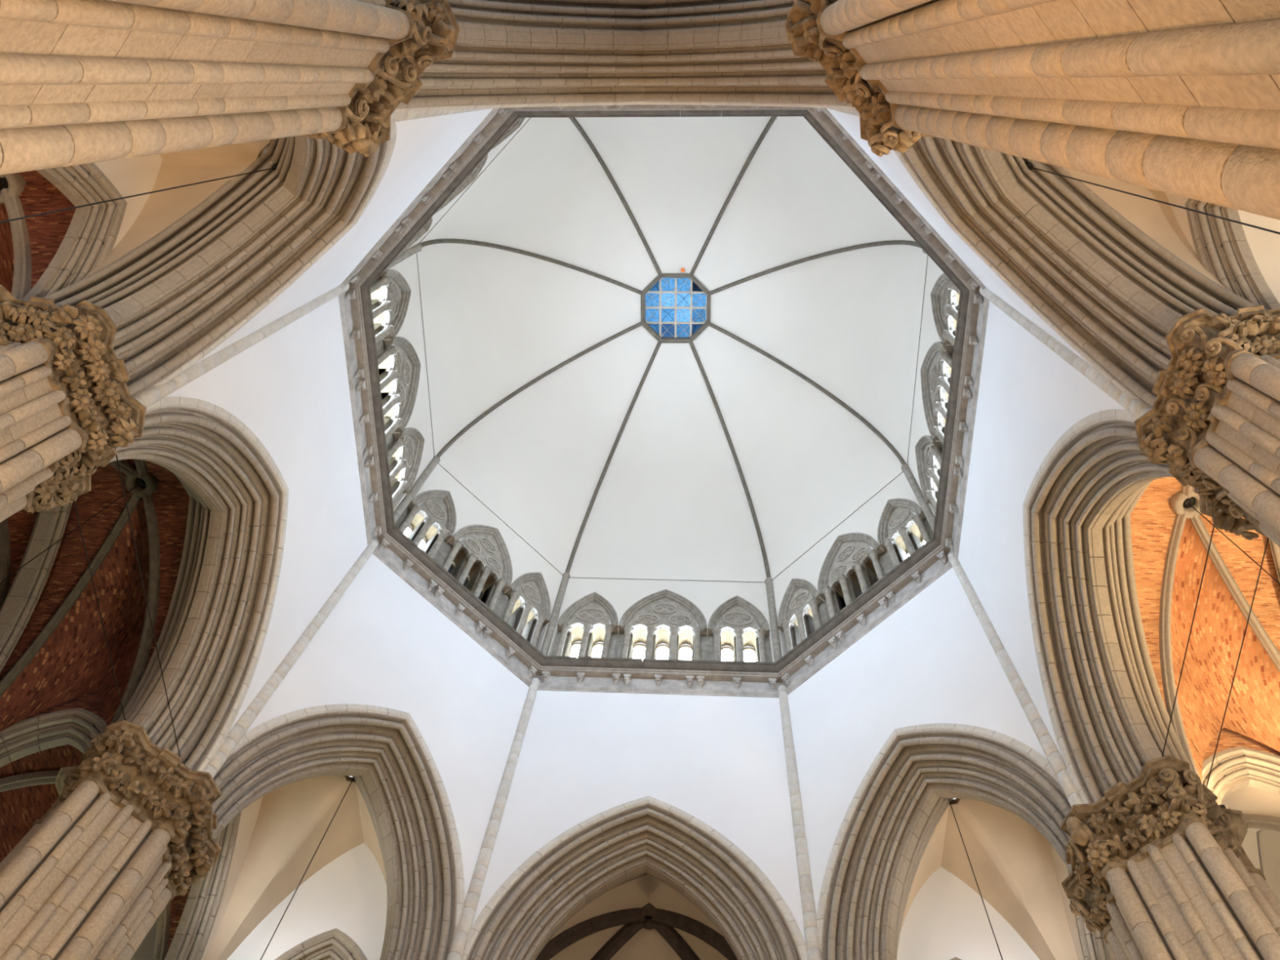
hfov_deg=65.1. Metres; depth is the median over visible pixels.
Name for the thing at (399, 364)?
window
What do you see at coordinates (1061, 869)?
wall
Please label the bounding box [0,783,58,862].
wall
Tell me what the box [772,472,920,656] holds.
wall
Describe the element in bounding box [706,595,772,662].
window
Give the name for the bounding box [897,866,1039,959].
wall
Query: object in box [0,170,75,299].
ceiling
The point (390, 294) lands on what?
window
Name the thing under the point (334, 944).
arch
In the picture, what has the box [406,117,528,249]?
wall
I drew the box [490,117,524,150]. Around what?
window
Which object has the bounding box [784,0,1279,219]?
pier
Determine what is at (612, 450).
ceiling
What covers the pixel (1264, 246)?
ceiling
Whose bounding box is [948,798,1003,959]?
cable
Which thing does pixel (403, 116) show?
rib
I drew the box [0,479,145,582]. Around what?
cable
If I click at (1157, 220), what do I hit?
ceiling
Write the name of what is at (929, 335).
wall
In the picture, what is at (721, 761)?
wall
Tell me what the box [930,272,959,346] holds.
window
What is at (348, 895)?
wall
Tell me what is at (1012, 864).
ceiling
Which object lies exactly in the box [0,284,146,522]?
pier
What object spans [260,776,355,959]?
cable
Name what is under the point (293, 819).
ceiling
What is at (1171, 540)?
ceiling
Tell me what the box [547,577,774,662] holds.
wall
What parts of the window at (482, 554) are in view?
pane, pane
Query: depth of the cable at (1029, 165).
16.75 m
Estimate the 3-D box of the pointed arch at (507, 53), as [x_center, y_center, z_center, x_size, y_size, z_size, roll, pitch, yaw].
[-0.095,-9.178,20.863,9.444,7.431,2.720,1,-68,4]
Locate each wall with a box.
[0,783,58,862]
[22,691,106,737]
[93,154,162,250]
[130,919,157,959]
[164,295,367,731]
[195,108,493,364]
[200,796,262,959]
[226,843,386,959]
[245,553,528,900]
[382,253,433,511]
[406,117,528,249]
[411,463,562,651]
[471,680,805,942]
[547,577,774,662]
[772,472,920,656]
[787,567,1048,914]
[826,108,1091,365]
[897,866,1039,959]
[907,256,952,515]
[957,300,1126,756]
[1050,844,1084,959]
[1165,192,1196,253]
[1203,727,1279,760]
[1256,829,1279,902]
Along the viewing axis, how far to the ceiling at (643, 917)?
33.76 m
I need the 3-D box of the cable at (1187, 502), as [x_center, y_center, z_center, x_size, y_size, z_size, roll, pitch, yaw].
[14.591,4.732,17.713,0.200,22.450,0.190,1,-68,4]
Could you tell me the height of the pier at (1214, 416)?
20.600 m
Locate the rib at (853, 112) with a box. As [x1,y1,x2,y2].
[825,107,859,116]
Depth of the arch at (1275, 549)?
27.21 m
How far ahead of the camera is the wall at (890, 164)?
27.49 m
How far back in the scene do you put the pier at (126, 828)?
21.78 m
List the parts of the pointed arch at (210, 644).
moulding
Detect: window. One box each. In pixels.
[369,269,411,344]
[376,337,421,440]
[386,427,424,505]
[395,489,456,560]
[396,217,432,257]
[435,153,488,213]
[435,524,512,613]
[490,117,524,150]
[495,572,551,648]
[551,591,618,661]
[613,589,707,668]
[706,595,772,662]
[777,578,829,653]
[817,532,892,618]
[877,498,933,569]
[915,435,942,511]
[920,342,953,444]
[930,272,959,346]
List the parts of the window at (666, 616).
pane, pane, pane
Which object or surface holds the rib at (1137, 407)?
on the pier at (1214, 416)
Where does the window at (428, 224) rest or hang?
in the wall at (495, 150)
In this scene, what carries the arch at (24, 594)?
attached to the ceiling at (15, 531)
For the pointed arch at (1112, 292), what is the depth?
22.42 m
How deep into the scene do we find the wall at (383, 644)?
33.27 m
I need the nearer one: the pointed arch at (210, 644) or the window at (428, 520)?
the pointed arch at (210, 644)
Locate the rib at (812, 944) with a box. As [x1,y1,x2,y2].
[777,684,822,959]
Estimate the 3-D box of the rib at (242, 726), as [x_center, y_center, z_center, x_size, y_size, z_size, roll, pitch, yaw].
[-10.266,4.885,30.621,0.400,13.900,0.400,1,-68,4]
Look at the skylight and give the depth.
52.79 m
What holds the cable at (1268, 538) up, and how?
attached to the pointed arch at (1109, 717)
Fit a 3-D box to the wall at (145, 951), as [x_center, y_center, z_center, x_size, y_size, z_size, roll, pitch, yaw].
[-15.610,17.093,22.304,4.800,30.000,0.600,1,-68,4]
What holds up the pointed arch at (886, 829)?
attached to the wall at (931, 660)
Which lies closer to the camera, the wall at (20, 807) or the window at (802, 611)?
the wall at (20, 807)
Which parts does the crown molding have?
moulding stone, moulding stone, moulding stone, moulding stone, moulding stone, moulding stone, moulding stone, moulding stone, moulding stone, moulding stone, moulding stone, moulding stone, moulding stone, moulding stone, moulding stone, moulding stone, moulding stone, moulding stone, moulding stone, moulding stone, moulding stone, moulding stone, moulding stone, moulding stone, moulding stone, moulding stone, moulding stone, moulding stone, moulding stone, moulding stone, moulding stone, moulding stone, moulding stone, moulding stone, moulding stone, moulding stone, moulding stone, moulding stone, moulding stone, moulding stone, moulding stone, moulding stone, moulding stone, moulding stone, moulding stone, moulding stone, moulding stone, moulding stone, moulding stone, moulding stone, moulding stone, moulding stone, moulding stone, moulding stone, moulding stone, moulding stone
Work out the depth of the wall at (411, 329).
42.23 m
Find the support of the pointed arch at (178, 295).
attached to the wall at (423, 146)
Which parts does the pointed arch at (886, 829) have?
moulding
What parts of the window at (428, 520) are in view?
pane, pane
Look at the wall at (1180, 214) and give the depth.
22.34 m
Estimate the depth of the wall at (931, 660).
32.31 m
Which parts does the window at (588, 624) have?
pane, pane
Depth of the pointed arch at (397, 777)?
29.07 m
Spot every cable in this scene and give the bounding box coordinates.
[0,163,278,223]
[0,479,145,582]
[73,501,125,719]
[114,447,182,762]
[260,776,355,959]
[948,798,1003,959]
[1025,162,1279,234]
[1161,525,1214,756]
[1182,497,1279,584]
[1206,537,1268,786]
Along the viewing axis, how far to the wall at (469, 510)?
44.92 m
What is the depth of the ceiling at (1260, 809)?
26.42 m
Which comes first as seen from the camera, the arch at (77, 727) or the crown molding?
the arch at (77, 727)
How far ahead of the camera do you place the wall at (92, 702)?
27.45 m
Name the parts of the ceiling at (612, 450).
dome panel, dome panel, dome panel, dome panel, dome panel, dome panel, dome panel, dome panel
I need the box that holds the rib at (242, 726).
[202,539,378,777]
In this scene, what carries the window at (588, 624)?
in the wall at (707, 596)
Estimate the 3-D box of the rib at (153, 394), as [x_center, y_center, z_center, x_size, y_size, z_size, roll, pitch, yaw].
[-10.323,-3.940,27.125,0.400,13.900,0.400,1,-68,4]
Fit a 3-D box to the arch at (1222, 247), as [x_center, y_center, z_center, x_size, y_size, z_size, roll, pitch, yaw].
[11.531,-1.453,10.432,0.670,25.100,5.500,1,-68,4]
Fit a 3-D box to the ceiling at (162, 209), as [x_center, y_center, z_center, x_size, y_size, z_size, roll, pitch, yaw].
[-9.655,-6.541,20.802,5.321,9.370,5.321,1,-68,4]
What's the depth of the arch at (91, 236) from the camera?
22.42 m
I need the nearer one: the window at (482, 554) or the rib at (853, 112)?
the rib at (853, 112)
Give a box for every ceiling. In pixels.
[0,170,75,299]
[0,458,189,731]
[0,502,73,673]
[0,738,195,959]
[82,139,270,279]
[204,775,386,959]
[383,111,934,662]
[535,875,737,959]
[900,798,1078,959]
[1062,167,1225,288]
[1130,476,1279,868]
[1221,786,1279,870]
[1237,209,1279,303]
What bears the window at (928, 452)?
in the wall at (929, 335)
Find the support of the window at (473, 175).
in the wall at (495, 150)
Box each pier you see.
[0,0,460,174]
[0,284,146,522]
[0,720,222,959]
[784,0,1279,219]
[1059,755,1279,959]
[1133,304,1279,546]
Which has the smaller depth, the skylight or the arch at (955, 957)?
the arch at (955, 957)
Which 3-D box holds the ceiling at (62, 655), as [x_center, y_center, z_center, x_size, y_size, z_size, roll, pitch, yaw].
[-15.182,1.806,25.587,4.578,10.244,9.440,1,-68,4]
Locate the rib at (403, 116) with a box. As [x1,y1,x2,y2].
[391,108,489,122]
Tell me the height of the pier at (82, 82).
20.600 m
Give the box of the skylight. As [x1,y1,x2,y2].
[640,273,711,342]
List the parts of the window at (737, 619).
pane, pane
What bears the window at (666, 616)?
in the wall at (707, 596)
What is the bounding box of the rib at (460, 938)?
[446,677,539,959]
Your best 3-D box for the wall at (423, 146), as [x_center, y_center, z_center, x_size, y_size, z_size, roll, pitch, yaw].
[-8.436,-7.667,26.001,2.700,14.800,10.412,43,-72,-13]
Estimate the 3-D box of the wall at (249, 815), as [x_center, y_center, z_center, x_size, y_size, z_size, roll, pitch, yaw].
[-12.989,13.560,19.913,0.600,28.500,7.700,1,-68,4]
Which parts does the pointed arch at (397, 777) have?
moulding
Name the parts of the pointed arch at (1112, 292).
moulding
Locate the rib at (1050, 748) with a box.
[947,551,1084,807]
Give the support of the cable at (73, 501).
attached to the pointed arch at (210, 644)
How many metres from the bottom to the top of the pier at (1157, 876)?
20.600 m
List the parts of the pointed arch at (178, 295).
moulding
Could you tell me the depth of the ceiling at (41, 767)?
27.99 m
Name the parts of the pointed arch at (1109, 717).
moulding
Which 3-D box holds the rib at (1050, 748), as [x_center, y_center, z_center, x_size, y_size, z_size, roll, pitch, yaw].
[10.691,5.262,29.323,0.400,13.900,0.400,1,-68,4]
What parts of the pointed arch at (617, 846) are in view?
moulding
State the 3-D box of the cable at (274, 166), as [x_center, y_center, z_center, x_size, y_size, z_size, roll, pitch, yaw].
[-9.691,-3.897,15.186,0.200,21.000,0.190,1,-68,4]
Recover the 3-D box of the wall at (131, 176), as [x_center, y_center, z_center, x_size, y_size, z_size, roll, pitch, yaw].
[-13.096,-2.895,13.393,0.600,28.500,7.700,1,-68,4]
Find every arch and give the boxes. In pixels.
[0,502,72,671]
[0,707,106,767]
[22,162,127,301]
[42,121,396,395]
[98,396,288,771]
[164,811,241,959]
[212,703,464,959]
[275,928,366,959]
[393,0,856,112]
[462,795,807,959]
[816,723,1071,959]
[893,136,1266,407]
[950,956,961,959]
[1022,408,1194,804]
[1067,869,1115,959]
[1185,198,1279,310]
[1202,746,1279,804]
[1268,537,1279,582]
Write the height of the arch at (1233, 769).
23.650 m
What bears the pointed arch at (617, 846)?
attached to the wall at (721, 761)
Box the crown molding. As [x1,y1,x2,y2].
[338,104,989,697]
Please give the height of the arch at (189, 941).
25.100 m
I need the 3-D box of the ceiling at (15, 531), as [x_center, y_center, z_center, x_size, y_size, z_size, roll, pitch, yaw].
[-19.922,1.721,25.881,5.581,10.244,9.452,1,-68,4]
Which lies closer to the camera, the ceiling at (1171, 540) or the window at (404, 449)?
the ceiling at (1171, 540)
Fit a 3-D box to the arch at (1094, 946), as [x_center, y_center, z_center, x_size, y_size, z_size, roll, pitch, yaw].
[11.638,14.956,16.933,0.670,25.100,5.500,1,-68,4]
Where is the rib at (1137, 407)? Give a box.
[979,287,1151,417]
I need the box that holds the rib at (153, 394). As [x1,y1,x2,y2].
[131,283,349,407]
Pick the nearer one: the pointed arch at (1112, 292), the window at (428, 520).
the pointed arch at (1112, 292)
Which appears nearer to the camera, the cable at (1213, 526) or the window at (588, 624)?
the cable at (1213, 526)
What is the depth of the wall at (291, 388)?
30.51 m
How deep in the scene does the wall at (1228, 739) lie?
25.56 m
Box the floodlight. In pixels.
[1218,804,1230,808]
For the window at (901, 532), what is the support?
in the wall at (865, 520)
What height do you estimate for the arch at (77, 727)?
23.650 m
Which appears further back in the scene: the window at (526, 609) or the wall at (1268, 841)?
the window at (526, 609)
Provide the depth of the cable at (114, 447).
22.35 m
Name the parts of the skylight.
pane, pane, pane, pane, pane, pane, pane, pane, pane, pane, pane, pane, pane, pane, pane, pane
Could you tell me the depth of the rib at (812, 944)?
30.38 m
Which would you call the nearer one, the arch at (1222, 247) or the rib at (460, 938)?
the arch at (1222, 247)
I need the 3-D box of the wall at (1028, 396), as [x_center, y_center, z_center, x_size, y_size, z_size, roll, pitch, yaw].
[12.088,0.710,27.906,2.700,14.800,11.773,1,-68,4]
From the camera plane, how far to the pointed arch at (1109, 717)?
25.51 m

